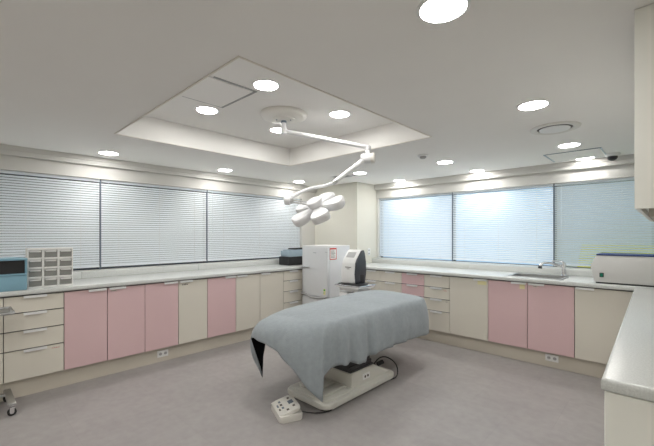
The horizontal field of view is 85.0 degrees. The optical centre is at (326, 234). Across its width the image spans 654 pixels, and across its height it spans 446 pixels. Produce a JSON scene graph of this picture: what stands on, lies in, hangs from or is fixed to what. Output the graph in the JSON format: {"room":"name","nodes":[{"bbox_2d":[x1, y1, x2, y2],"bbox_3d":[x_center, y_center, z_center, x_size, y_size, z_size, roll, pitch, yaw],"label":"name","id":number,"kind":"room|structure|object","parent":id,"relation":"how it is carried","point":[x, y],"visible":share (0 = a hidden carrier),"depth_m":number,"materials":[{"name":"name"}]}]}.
{"room":"operating room","nodes":[
{"label":"operating room","id":0,"kind":"room"},
{"bbox_2d":[0,155,314,271],"bbox_3d":[-2.486,0.259,4.204,0.160,2.282,7.460,0,0,44],"label":"wall","id":1,"kind":"structure","parent":0,"point":[10,163],"depth_m":4.38,"materials":[{"name":"white paint"}]},
{"bbox_2d":[0,173,98,270],"bbox_3d":[-3.074,-0.110,3.628,0.045,1.040,1.305,0,0,44],"label":"window","id":2,"kind":"structure","parent":1,"relation":"in","point":[0,173],"depth_m":3.95,"materials":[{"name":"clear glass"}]},
{"bbox_2d":[0,170,99,268],"bbox_3d":[-3.026,-0.131,3.583,0.042,0.993,1.289,0,0,44],"label":"window blind","id":3,"kind":"object","parent":2,"relation":"attached to","point":[48,239],"visible":0.94,"depth_m":3.72,"materials":[{"name":"white plastic"}]},
{"bbox_2d":[99,179,100,268],"bbox_3d":[-2.585,-0.120,4.063,0.042,1.020,0.016,0,0,44],"label":"trim","id":4,"kind":"structure","parent":1,"relation":"attached to","point":[100,179],"depth_m":4.05,"materials":[{"name":"grey metal"}]},
{"bbox_2d":[101,183,204,268],"bbox_3d":[-2.176,-0.110,4.570,0.045,1.040,1.297,0,0,44],"label":"window","id":5,"kind":"structure","parent":1,"relation":"in","point":[106,183],"depth_m":4.62,"materials":[{"name":"clear glass"}]},
{"bbox_2d":[101,180,206,266],"bbox_3d":[-2.129,-0.131,4.525,0.042,0.993,1.281,0,0,44],"label":"window blind","id":6,"kind":"object","parent":5,"relation":"attached to","point":[176,233],"visible":1,"depth_m":4.46,"materials":[{"name":"white plastic"}]},
{"bbox_2d":[0,144,316,191],"bbox_3d":[-2.589,-0.816,3.936,0.062,0.092,6.930,0,0,44],"label":"trim","id":7,"kind":"structure","parent":1,"relation":"attached to","point":[10,150],"depth_m":4.20,"materials":[{"name":"white paint"}]},
{"bbox_2d":[205,190,207,262],"bbox_3d":[-1.690,-0.120,5.003,0.042,1.020,0.016,0,0,44],"label":"trim","id":8,"kind":"structure","parent":1,"relation":"attached to","point":[206,194],"depth_m":4.99,"materials":[{"name":"grey metal"}]},
{"bbox_2d":[208,192,296,262],"bbox_3d":[-1.123,-0.110,5.676,0.045,1.040,1.758,0,0,44],"label":"window","id":9,"kind":"structure","parent":1,"relation":"in","point":[208,192],"depth_m":5.58,"materials":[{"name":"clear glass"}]},
{"bbox_2d":[208,190,299,260],"bbox_3d":[-1.075,-0.131,5.631,0.042,0.993,1.742,0,0,44],"label":"window blind","id":10,"kind":"object","parent":9,"relation":"attached to","point":[292,236],"visible":0.77,"depth_m":5.49,"materials":[{"name":"white plastic"}]},
{"bbox_2d":[0,338,604,445],"bbox_3d":[-0.604,1.450,2.411,5.360,0.100,7.780,0,0,44],"label":"floor","id":11,"kind":"structure","parent":0,"point":[441,394],"depth_m":2.91,"materials":[{"name":"grey plastic"}]},
{"bbox_2d":[0,297,2,383],"bbox_3d":[-3.076,0.876,2.960,0.582,0.724,0.545,0,0,44],"label":"base cabinet","id":12,"kind":"object","parent":11,"relation":"on","point":[1,298],"visible":0.8,"depth_m":2.96,"materials":[{"name":"beige laminate"}]},
{"bbox_2d":[0,306,16,415],"bbox_3d":[-2.736,0.995,2.688,0.399,0.809,0.576,0,0,44],"label":"trolley","id":13,"kind":"object","parent":11,"relation":"on","point":[8,396],"visible":1,"depth_m":2.82,"materials":[{"name":"silver metal"}]},
{"bbox_2d":[0,306,15,315],"bbox_3d":[-2.703,0.602,2.664,0.318,0.021,0.548,0,0,44],"label":"tray","id":14,"kind":"object","parent":13,"relation":"on","point":[8,310],"depth_m":2.83,"materials":[{"name":"metal"}]},
{"bbox_2d":[3,291,63,382],"bbox_3d":[-2.746,0.876,3.307,0.582,0.724,0.412,0,0,44],"label":"base cabinet","id":15,"kind":"object","parent":11,"relation":"on","point":[33,336],"visible":0.95,"depth_m":3.11,"materials":[{"name":"beige laminate"}]},
{"bbox_2d":[64,287,106,369],"bbox_3d":[-2.483,0.876,3.583,0.582,0.724,0.351,0,0,44],"label":"base cabinet","id":16,"kind":"object","parent":11,"relation":"on","point":[85,310],"visible":0.87,"depth_m":3.39,"materials":[{"name":"pink laminate"}]},
{"bbox_2d":[107,284,144,359],"bbox_3d":[-2.241,0.876,3.837,0.582,0.724,0.350,0,0,44],"label":"base cabinet","id":17,"kind":"object","parent":11,"relation":"on","point":[125,304],"visible":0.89,"depth_m":3.64,"materials":[{"name":"pink laminate"}]},
{"bbox_2d":[0,328,253,401],"bbox_3d":[-1.728,1.320,4.442,0.530,0.160,4.550,0,0,44],"label":"plinth","id":18,"kind":"object","parent":11,"relation":"on","point":[36,384],"visible":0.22,"depth_m":3.61,"materials":[{"name":"beige laminate"}]},
{"bbox_2d":[157,349,167,357],"bbox_3d":[-1.818,1.312,3.955,0.010,0.072,0.120,0,0,44],"label":"wall socket","id":19,"kind":"object","parent":18,"relation":"attached to","point":[162,353],"visible":1,"depth_m":3.95,"materials":[{"name":"white plastic"}]},
{"bbox_2d":[144,281,177,351],"bbox_3d":[-1.997,0.876,4.093,0.582,0.724,0.357,0,0,44],"label":"base cabinet","id":20,"kind":"object","parent":11,"relation":"on","point":[161,298],"visible":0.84,"depth_m":3.90,"materials":[{"name":"pink laminate"}]},
{"bbox_2d":[178,278,206,343],"bbox_3d":[-1.753,0.876,4.350,0.582,0.724,0.352,0,0,44],"label":"base cabinet","id":21,"kind":"object","parent":11,"relation":"on","point":[192,293],"visible":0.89,"depth_m":4.16,"materials":[{"name":"beige laminate"}]},
{"bbox_2d":[207,275,235,337],"bbox_3d":[-1.496,0.876,4.619,0.582,0.724,0.392,0,0,44],"label":"base cabinet","id":22,"kind":"object","parent":11,"relation":"on","point":[221,291],"visible":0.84,"depth_m":4.43,"materials":[{"name":"pink laminate"}]},
{"bbox_2d":[235,273,259,330],"bbox_3d":[-1.233,0.876,4.896,0.582,0.724,0.373,0,0,44],"label":"base cabinet","id":23,"kind":"object","parent":11,"relation":"on","point":[247,285],"visible":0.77,"depth_m":4.70,"materials":[{"name":"beige laminate"}]},
{"bbox_2d":[259,271,282,320],"bbox_3d":[-0.963,0.876,5.179,0.582,0.724,0.410,0,0,44],"label":"base cabinet","id":24,"kind":"object","parent":11,"relation":"on","point":[271,283],"visible":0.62,"depth_m":4.97,"materials":[{"name":"beige laminate"}]},
{"bbox_2d":[271,395,301,423],"bbox_3d":[-0.318,1.353,2.795,0.180,0.095,0.270,0,0,-24],"label":"controller","id":25,"kind":"object","parent":11,"relation":"on","point":[286,409],"visible":1,"depth_m":2.73,"materials":[{"name":"beige plastic"}]},
{"bbox_2d":[283,269,301,309],"bbox_3d":[-0.694,0.876,5.461,0.582,0.724,0.368,0,0,44],"label":"base cabinet","id":26,"kind":"object","parent":11,"relation":"on","point":[292,279],"visible":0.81,"depth_m":5.26,"materials":[{"name":"beige laminate"}]},
{"bbox_2d":[302,410,331,413],"bbox_3d":[-0.064,1.382,2.807,0.286,0.033,0.038,0,0,-19],"label":"cable","id":27,"kind":"object","parent":11,"relation":"on","point":[328,410],"visible":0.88,"depth_m":2.79,"materials":[{"name":"black rubber"}]},
{"bbox_2d":[301,245,349,303],"bbox_3d":[-0.026,0.776,5.334,0.526,1.247,0.520,0,0,44],"label":"refrigerator","id":28,"kind":"object","parent":11,"relation":"on","point":[321,266],"visible":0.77,"depth_m":5.14,"materials":[{"name":"white metal"}]},
{"bbox_2d":[288,355,397,410],"bbox_3d":[0.278,1.060,3.578,0.707,0.680,1.555,0,0,44],"label":"bed","id":29,"kind":"object","parent":11,"relation":"on","point":[342,384],"visible":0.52,"depth_m":3.12,"materials":[{"name":"beige plastic"}]},
{"bbox_2d":[250,290,428,401],"bbox_3d":[0.236,0.968,3.571,0.940,0.639,1.970,0,0,44],"label":"blanket","id":30,"kind":"object","parent":29,"relation":"on","point":[313,338],"visible":1,"depth_m":3.03,"materials":[{"name":"grey fabric"}]},
{"bbox_2d":[334,283,375,295],"bbox_3d":[0.364,1.017,4.624,0.416,0.764,0.356,0,0,44],"label":"cart","id":31,"kind":"object","parent":11,"relation":"on","point":[369,286],"visible":0.29,"depth_m":4.52,"materials":[{"name":"white plastic"}]},
{"bbox_2d":[340,291,352,295],"bbox_3d":[0.251,0.851,4.636,0.150,0.222,0.120,0,0,44],"label":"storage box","id":32,"kind":"object","parent":31,"relation":"on","point":[342,292],"visible":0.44,"depth_m":4.60,"materials":[{"name":"white plastic"}]},
{"bbox_2d":[338,282,368,285],"bbox_3d":[0.363,0.628,4.626,0.365,0.012,0.300,0,0,44],"label":"mat","id":33,"kind":"object","parent":31,"relation":"on","point":[364,283],"visible":0.71,"depth_m":4.52,"materials":[{"name":"plastic"}]},
{"bbox_2d":[341,249,365,283],"bbox_3d":[0.351,0.407,4.658,0.239,0.428,0.236,0,0,39],"label":"medical device","id":34,"kind":"object","parent":33,"relation":"on","point":[353,271],"visible":1,"depth_m":4.59,"materials":[{"name":"white plastic"}]},
{"bbox_2d":[334,283,375,289],"bbox_3d":[0.364,0.653,4.624,0.416,0.037,0.356,0,0,44],"label":"tray","id":35,"kind":"object","parent":31,"relation":"on","point":[341,286],"depth_m":4.52,"materials":[{"name":"silver metal"}]},
{"bbox_2d":[365,269,380,289],"bbox_3d":[0.855,0.876,5.523,0.295,0.724,0.582,0,0,44],"label":"base cabinet","id":36,"kind":"object","parent":11,"relation":"on","point":[372,276],"visible":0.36,"depth_m":5.29,"materials":[{"name":"beige laminate"}]},
{"bbox_2d":[366,258,653,290],"bbox_3d":[2.056,0.453,4.494,4.060,0.121,0.775,0,0,44],"label":"countertop","id":37,"kind":"structure","parent":36,"relation":"on","point":[578,277],"depth_m":4.47,"materials":[{"name":"white stone"}]},
{"bbox_2d":[507,273,569,279],"bbox_3d":[2.408,0.547,4.073,0.554,0.166,0.404,0,0,44],"label":"sink","id":38,"kind":"object","parent":37,"relation":"in","point":[558,277],"visible":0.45,"depth_m":4.17,"materials":[{"name":"metal"}]},
{"bbox_2d":[538,260,566,275],"bbox_3d":[2.599,0.381,4.113,0.321,0.177,0.068,0,0,2],"label":"faucet","id":39,"kind":"object","parent":37,"relation":"on","point":[563,264],"visible":1,"depth_m":4.10,"materials":[{"name":"silver metal"}]},
{"bbox_2d":[590,252,653,286],"bbox_3d":[3.058,0.327,3.347,0.907,0.286,0.405,0,0,44],"label":"sterilizer","id":40,"kind":"object","parent":37,"relation":"on","point":[632,269],"visible":1,"depth_m":3.35,"materials":[{"name":"white metal"}]},
{"bbox_2d":[380,270,401,292],"bbox_3d":[1.093,0.876,5.296,0.362,0.724,0.582,0,0,44],"label":"base cabinet","id":41,"kind":"object","parent":11,"relation":"on","point":[390,280],"visible":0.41,"depth_m":5.09,"materials":[{"name":"beige laminate"}]},
{"bbox_2d":[402,272,424,297],"bbox_3d":[1.348,0.876,5.053,0.344,0.724,0.582,0,0,44],"label":"base cabinet","id":42,"kind":"object","parent":11,"relation":"on","point":[412,283],"visible":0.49,"depth_m":4.85,"materials":[{"name":"pink laminate"}]},
{"bbox_2d":[424,274,449,332],"bbox_3d":[1.601,0.876,4.812,0.353,0.724,0.582,0,0,44],"label":"base cabinet","id":43,"kind":"object","parent":11,"relation":"on","point":[436,287],"visible":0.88,"depth_m":4.60,"materials":[{"name":"beige laminate"}]},
{"bbox_2d":[450,276,488,340],"bbox_3d":[1.898,0.876,4.529,0.468,0.724,0.582,0,0,44],"label":"base cabinet","id":44,"kind":"object","parent":11,"relation":"on","point":[468,296],"visible":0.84,"depth_m":4.32,"materials":[{"name":"beige laminate"}]},
{"bbox_2d":[488,279,527,347],"bbox_3d":[2.218,0.876,4.225,0.415,0.724,0.582,0,0,44],"label":"base cabinet","id":45,"kind":"object","parent":11,"relation":"on","point":[507,300],"visible":0.84,"depth_m":4.02,"materials":[{"name":"pink laminate"}]},
{"bbox_2d":[416,329,606,377],"bbox_3d":[1.887,1.320,4.672,3.550,0.160,0.630,0,0,44],"label":"plinth","id":46,"kind":"object","parent":11,"relation":"on","point":[575,365],"visible":0.22,"depth_m":3.99,"materials":[{"name":"beige laminate"}]},
{"bbox_2d":[545,354,558,362],"bbox_3d":[2.372,1.300,3.767,0.120,0.072,0.010,0,0,44],"label":"wall socket","id":47,"kind":"object","parent":46,"relation":"attached to","point":[553,358],"visible":1,"depth_m":3.76,"materials":[{"name":"white plastic"}]},
{"bbox_2d":[528,282,574,357],"bbox_3d":[2.522,0.876,3.935,0.426,0.724,0.582,0,0,44],"label":"base cabinet","id":48,"kind":"object","parent":11,"relation":"on","point":[551,308],"visible":0.91,"depth_m":3.73,"materials":[{"name":"pink laminate"}]},
{"bbox_2d":[575,286,633,363],"bbox_3d":[2.870,0.876,3.604,0.534,0.724,0.582,0,0,44],"label":"base cabinet","id":49,"kind":"object","parent":11,"relation":"on","point":[599,312],"visible":0.7,"depth_m":3.46,"materials":[{"name":"beige laminate"}]},
{"bbox_2d":[605,391,653,445],"bbox_3d":[1.147,0.958,1.010,0.568,0.884,0.065,0,0,44],"label":"end panel","id":50,"kind":"object","parent":11,"relation":"on","point":[629,421],"visible":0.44,"depth_m":1.14,"materials":[{"name":"beige laminate"}]},
{"bbox_3d":[-0.355,0.876,5.834,0.560,0.724,0.640,0,0,44],"label":"base cabinet","id":51,"kind":"object","parent":11,"relation":"on","visible":0},
{"bbox_2d":[0,259,301,296],"bbox_3d":[-1.633,0.453,4.511,0.651,0.121,4.780,0,0,44],"label":"countertop","id":52,"kind":"structure","parent":51,"relation":"on","point":[91,279],"depth_m":4.16,"materials":[{"name":"white stone"}]},
{"bbox_2d":[0,257,27,291],"bbox_3d":[-2.802,0.334,2.997,0.268,0.272,0.416,0,0,44],"label":"storage bin","id":53,"kind":"object","parent":52,"relation":"on","point":[13,270],"visible":1,"depth_m":3.01,"materials":[{"name":"teal plastic"}]},
{"bbox_2d":[0,260,24,273],"bbox_3d":[-2.812,0.273,3.006,0.218,0.109,0.384,0,0,44],"label":"screen","id":54,"kind":"object","parent":53,"relation":"on","point":[6,267],"depth_m":3.01,"materials":[{"name":"black plastic"}]},
{"bbox_2d":[0,257,27,276],"bbox_3d":[-2.802,0.270,2.997,0.268,0.144,0.416,0,0,44],"label":"frame","id":55,"kind":"object","parent":53,"relation":"attached to","point":[9,266],"depth_m":3.01,"materials":[{"name":"teal plastic"}]},
{"bbox_2d":[27,247,72,288],"bbox_3d":[-2.539,0.294,3.276,0.328,0.352,0.164,0,0,-41],"label":"drawer unit","id":56,"kind":"object","parent":52,"relation":"on","point":[46,267],"visible":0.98,"depth_m":3.26,"materials":[{"name":"white plastic"}]},
{"bbox_2d":[279,256,301,265],"bbox_3d":[-0.529,0.404,5.709,0.240,0.132,0.420,0,0,44],"label":"storage box","id":57,"kind":"object","parent":52,"relation":"on","point":[283,260],"visible":0.62,"depth_m":5.57,"materials":[{"name":"black plastic"}]},
{"bbox_2d":[281,249,301,256],"bbox_3d":[-0.520,0.284,5.711,0.230,0.108,0.385,0,0,44],"label":"storage box","id":58,"kind":"object","parent":57,"relation":"on","point":[286,252],"visible":0.77,"depth_m":5.58,"materials":[{"name":"blue plastic"}]},
{"bbox_3d":[1.382,0.876,1.301,0.552,0.724,0.670,0,0,44],"label":"base cabinet","id":59,"kind":"object","parent":11,"relation":"on","visible":0},
{"bbox_2d":[601,287,653,401],"bbox_3d":[2.060,0.491,2.014,0.630,0.043,2.809,0,0,44],"label":"countertop","id":60,"kind":"structure","parent":59,"relation":"on","point":[629,370],"depth_m":1.42,"materials":[{"name":"white stone"}]},
{"bbox_2d":[0,0,653,185],"bbox_3d":[-0.604,-1.012,2.411,5.360,0.300,7.780,0,0,44],"label":"ceiling","id":61,"kind":"structure","parent":0,"point":[74,74],"depth_m":1.99,"materials":[{"name":"paint"}]},
{"bbox_2d":[98,151,118,154],"bbox_3d":[-2.296,-0.859,3.752,0.198,0.006,0.198,0,0,44],"label":"recessed light","id":62,"kind":"object","parent":61,"relation":"in","point":[100,152],"visible":1,"depth_m":3.75,"materials":[{"name":"white glass"}]},
{"bbox_2d":[99,152,117,154],"bbox_3d":[-2.296,-0.859,3.752,0.166,0.005,0.166,0,0,44],"label":"diffuser","id":63,"kind":"object","parent":62,"relation":"attached to","point":[105,153],"depth_m":3.75,"materials":[{"name":"white plastic"}]},
{"bbox_2d":[195,106,218,113],"bbox_3d":[-1.024,-1.064,3.047,0.198,0.006,0.198,0,0,44],"label":"recessed light","id":64,"kind":"object","parent":61,"relation":"in","point":[202,109],"visible":1,"depth_m":3.04,"materials":[{"name":"white glass"}]},
{"bbox_2d":[180,76,256,107],"bbox_3d":[-0.889,-1.062,2.615,0.490,0.010,0.562,0,0,44],"label":"panel","id":65,"kind":"object","parent":61,"relation":"attached to","point":[215,91],"visible":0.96,"depth_m":2.65,"materials":[{"name":"paint"}]},
{"bbox_2d":[220,90,256,107],"bbox_3d":[-0.703,-1.064,2.810,0.490,0.006,0.024,0,0,44],"label":"grille","id":66,"kind":"object","parent":65,"relation":"attached to","point":[251,92],"depth_m":2.78,"materials":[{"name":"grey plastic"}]},
{"bbox_2d":[217,169,232,171],"bbox_3d":[-1.353,-0.859,4.735,0.198,0.006,0.198,0,0,44],"label":"recessed light","id":67,"kind":"object","parent":61,"relation":"in","point":[224,170],"visible":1,"depth_m":4.74,"materials":[{"name":"white glass"}]},
{"bbox_2d":[252,79,279,90],"bbox_3d":[-0.433,-1.064,2.539,0.198,0.006,0.198,0,0,44],"label":"recessed light","id":68,"kind":"object","parent":61,"relation":"in","point":[261,84],"visible":1,"depth_m":2.52,"materials":[{"name":"white plastic"}]},
{"bbox_2d":[254,81,277,89],"bbox_3d":[-0.433,-1.064,2.539,0.166,0.005,0.166,0,0,44],"label":"diffuser","id":69,"kind":"object","parent":68,"relation":"attached to","point":[261,85],"depth_m":2.54,"materials":[{"name":"white plastic"}]},
{"bbox_2d":[114,55,431,165],"bbox_3d":[-0.443,-0.859,3.075,1.905,0.006,1.946,0,0,44],"label":"trim","id":70,"kind":"structure","parent":61,"relation":"attached to","point":[238,56],"depth_m":2.39,"materials":[{"name":"white paint"}]},
{"bbox_2d":[269,127,280,132],"bbox_3d":[-0.488,-1.064,3.628,0.198,0.006,0.198,0,0,44],"label":"recessed light","id":71,"kind":"object","parent":61,"relation":"in","point":[274,129],"visible":0.57,"depth_m":3.59,"materials":[{"name":"white glass"}]},
{"bbox_2d":[271,128,280,132],"bbox_3d":[-0.488,-1.064,3.628,0.166,0.005,0.166,0,0,44],"label":"diffuser","id":72,"kind":"object","parent":71,"relation":"attached to","point":[276,130],"depth_m":3.63,"materials":[{"name":"white plastic"}]},
{"bbox_2d":[260,106,375,226],"bbox_3d":[-0.054,-0.568,3.203,1.076,0.999,0.473,0,0,-5],"label":"lamp","id":73,"kind":"object","parent":61,"relation":"attached to","point":[316,209],"visible":1,"depth_m":3.15,"materials":[{"name":"beige plastic"}]},
{"bbox_2d":[328,110,350,117],"bbox_3d":[0.111,-1.064,3.148,0.198,0.006,0.198,0,0,44],"label":"recessed light","id":74,"kind":"object","parent":61,"relation":"in","point":[337,113],"visible":1,"depth_m":3.14,"materials":[{"name":"white plastic"}]},
{"bbox_2d":[417,154,428,158],"bbox_3d":[1.034,-0.842,3.847,0.116,0.040,0.115,0,0,44],"label":"smoke detector","id":75,"kind":"object","parent":61,"relation":"attached to","point":[421,156],"visible":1,"depth_m":3.81,"materials":[{"name":"white plastic"}]},
{"bbox_2d":[416,0,470,23],"bbox_3d":[0.441,-0.859,1.356,0.198,0.006,0.198,0,0,44],"label":"recessed light","id":76,"kind":"object","parent":61,"relation":"in","point":[428,11],"visible":1,"depth_m":1.36,"materials":[{"name":"white plastic"}]},
{"bbox_2d":[436,160,453,163],"bbox_3d":[1.394,-0.859,4.216,0.198,0.006,0.198,0,0,44],"label":"recessed light","id":77,"kind":"object","parent":61,"relation":"in","point":[443,161],"visible":1,"depth_m":4.22,"materials":[{"name":"white plastic"}]},
{"bbox_2d":[438,161,451,163],"bbox_3d":[1.394,-0.859,4.216,0.166,0.005,0.166,0,0,44],"label":"diffuser","id":78,"kind":"object","parent":77,"relation":"attached to","point":[439,162],"depth_m":4.22,"materials":[{"name":"white plastic"}]},
{"bbox_2d":[516,99,550,110],"bbox_3d":[1.366,-0.859,2.367,0.198,0.006,0.198,0,0,44],"label":"recessed light","id":79,"kind":"object","parent":61,"relation":"in","point":[540,103],"visible":1,"depth_m":2.35,"materials":[{"name":"white plastic"}]},
{"bbox_2d":[519,101,547,109],"bbox_3d":[1.366,-0.859,2.367,0.166,0.005,0.166,0,0,44],"label":"diffuser","id":80,"kind":"object","parent":79,"relation":"attached to","point":[529,105],"depth_m":2.36,"materials":[{"name":"white plastic"}]},
{"bbox_2d":[529,121,581,134],"bbox_3d":[1.832,-0.851,2.874,0.356,0.022,0.356,0,0,44],"label":"ceiling vent","id":81,"kind":"object","parent":61,"relation":"in","point":[559,127],"visible":1,"depth_m":2.83,"materials":[{"name":"beige plastic"}]},
{"bbox_2d":[557,142,581,147],"bbox_3d":[2.318,-0.859,3.419,0.198,0.006,0.198,0,0,44],"label":"recessed light","id":82,"kind":"object","parent":61,"relation":"in","point":[573,144],"visible":1,"depth_m":3.42,"materials":[{"name":"white glass"}]},
{"bbox_2d":[543,147,605,161],"bbox_3d":[2.681,-0.859,3.852,0.500,0.007,0.490,0,0,44],"label":"ceiling hatch","id":83,"kind":"object","parent":61,"relation":"attached to","point":[593,152],"visible":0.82,"depth_m":3.81,"materials":[{"name":"paint"}]},
{"bbox_2d":[605,152,620,160],"bbox_3d":[3.028,-0.825,3.786,0.136,0.074,0.136,0,0,44],"label":"dome camera","id":84,"kind":"object","parent":61,"relation":"attached to","point":[613,156],"visible":1,"depth_m":3.75,"materials":[{"name":"white plastic"}]},
{"bbox_2d":[315,182,375,262],"bbox_3d":[0.316,0.269,6.321,0.980,2.262,0.530,0,0,44],"label":"wall","id":85,"kind":"structure","parent":0,"point":[354,225],"depth_m":5.99,"materials":[{"name":"beige paint"}]},
{"bbox_2d":[376,163,633,268],"bbox_3d":[2.024,0.259,5.170,5.040,2.282,0.160,0,0,44],"label":"wall","id":86,"kind":"structure","parent":0,"point":[626,170],"depth_m":4.72,"materials":[{"name":"white paint"}]},
{"bbox_2d":[381,195,451,260],"bbox_3d":[1.427,-0.110,5.777,1.310,1.040,0.045,0,0,44],"label":"window","id":87,"kind":"structure","parent":86,"relation":"in","point":[441,195],"depth_m":5.83,"materials":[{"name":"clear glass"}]},
{"bbox_2d":[379,193,451,259],"bbox_3d":[1.382,-0.131,5.729,1.294,0.993,0.042,0,0,44],"label":"window blind","id":88,"kind":"object","parent":87,"relation":"attached to","point":[386,236],"visible":1,"depth_m":5.68,"materials":[{"name":"white plastic"}]},
{"bbox_2d":[452,192,453,260],"bbox_3d":[1.865,-0.120,5.286,0.014,1.020,0.042,0,0,44],"label":"trim","id":89,"kind":"structure","parent":86,"relation":"attached to","point":[452,192],"depth_m":5.27,"materials":[{"name":"grey metal"}]},
{"bbox_2d":[454,186,552,265],"bbox_3d":[2.369,-0.110,4.880,1.290,1.040,0.045,0,0,44],"label":"window","id":90,"kind":"structure","parent":86,"relation":"in","point":[552,186],"depth_m":4.95,"materials":[{"name":"clear glass"}]},
{"bbox_2d":[453,184,552,264],"bbox_3d":[2.324,-0.131,4.833,1.274,0.993,0.042,0,0,44],"label":"window blind","id":91,"kind":"object","parent":90,"relation":"attached to","point":[515,234],"visible":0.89,"depth_m":4.78,"materials":[{"name":"white plastic"}]},
{"bbox_2d":[374,154,633,189],"bbox_3d":[2.302,-0.816,4.752,4.060,0.092,0.062,0,0,44],"label":"trim","id":92,"kind":"structure","parent":86,"relation":"attached to","point":[623,159],"depth_m":4.59,"materials":[{"name":"white paint"}]},
{"bbox_2d":[553,184,554,266],"bbox_3d":[2.799,-0.120,4.396,0.014,1.020,0.042,0,0,44],"label":"trim","id":93,"kind":"structure","parent":86,"relation":"attached to","point":[553,184],"depth_m":4.38,"materials":[{"name":"grey metal"}]},
{"bbox_2d":[555,180,632,267],"bbox_3d":[3.303,-0.110,3.990,1.290,1.040,0.045,0,0,44],"label":"window","id":94,"kind":"structure","parent":86,"relation":"in","point":[627,180],"depth_m":4.27,"materials":[{"name":"clear glass"}]},
{"bbox_2d":[555,177,653,266],"bbox_3d":[3.258,-0.131,3.943,1.274,0.993,0.042,0,0,44],"label":"window blind","id":95,"kind":"object","parent":94,"relation":"attached to","point":[560,221],"visible":0.77,"depth_m":4.09,"materials":[{"name":"white plastic"}]},
{"bbox_3d":[1.279,0.259,0.618,0.160,2.282,7.460,0,0,44],"label":"wall","id":96,"kind":"structure","parent":0,"visible":0},
{"bbox_2d":[634,4,653,221],"bbox_3d":[1.980,-0.466,1.840,0.510,0.792,1.804,0,0,44],"label":"upper cabinet","id":97,"kind":"object","parent":96,"relation":"attached to","point":[643,16],"visible":1,"depth_m":1.35,"materials":[{"name":"beige laminate"}]},
{"label":"outside","id":98,"kind":"structure","parent":0,"visible":0},
{"bbox_2d":[0,174,295,269],"bbox_3d":[-4.522,-0.600,4.996,2.200,10.000,9.000,0,0,44],"label":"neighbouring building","id":99,"kind":"structure","parent":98,"point":[4,174],"depth_m":5.17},
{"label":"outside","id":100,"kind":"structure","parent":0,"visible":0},
{"bbox_2d":[557,180,653,266],"bbox_3d":[5.491,-0.100,4.106,4.710,9.000,1.400,0,0,44],"label":"neighbouring building","id":101,"kind":"structure","parent":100,"point":[633,180],"depth_m":4.88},
{"bbox_2d":[577,245,653,267],"bbox_3d":[4.249,0.400,3.925,2.460,0.560,0.565,0,0,44],"label":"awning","id":102,"kind":"object","parent":101,"relation":"attached to","point":[600,245],"visible":0.02,"depth_m":4.71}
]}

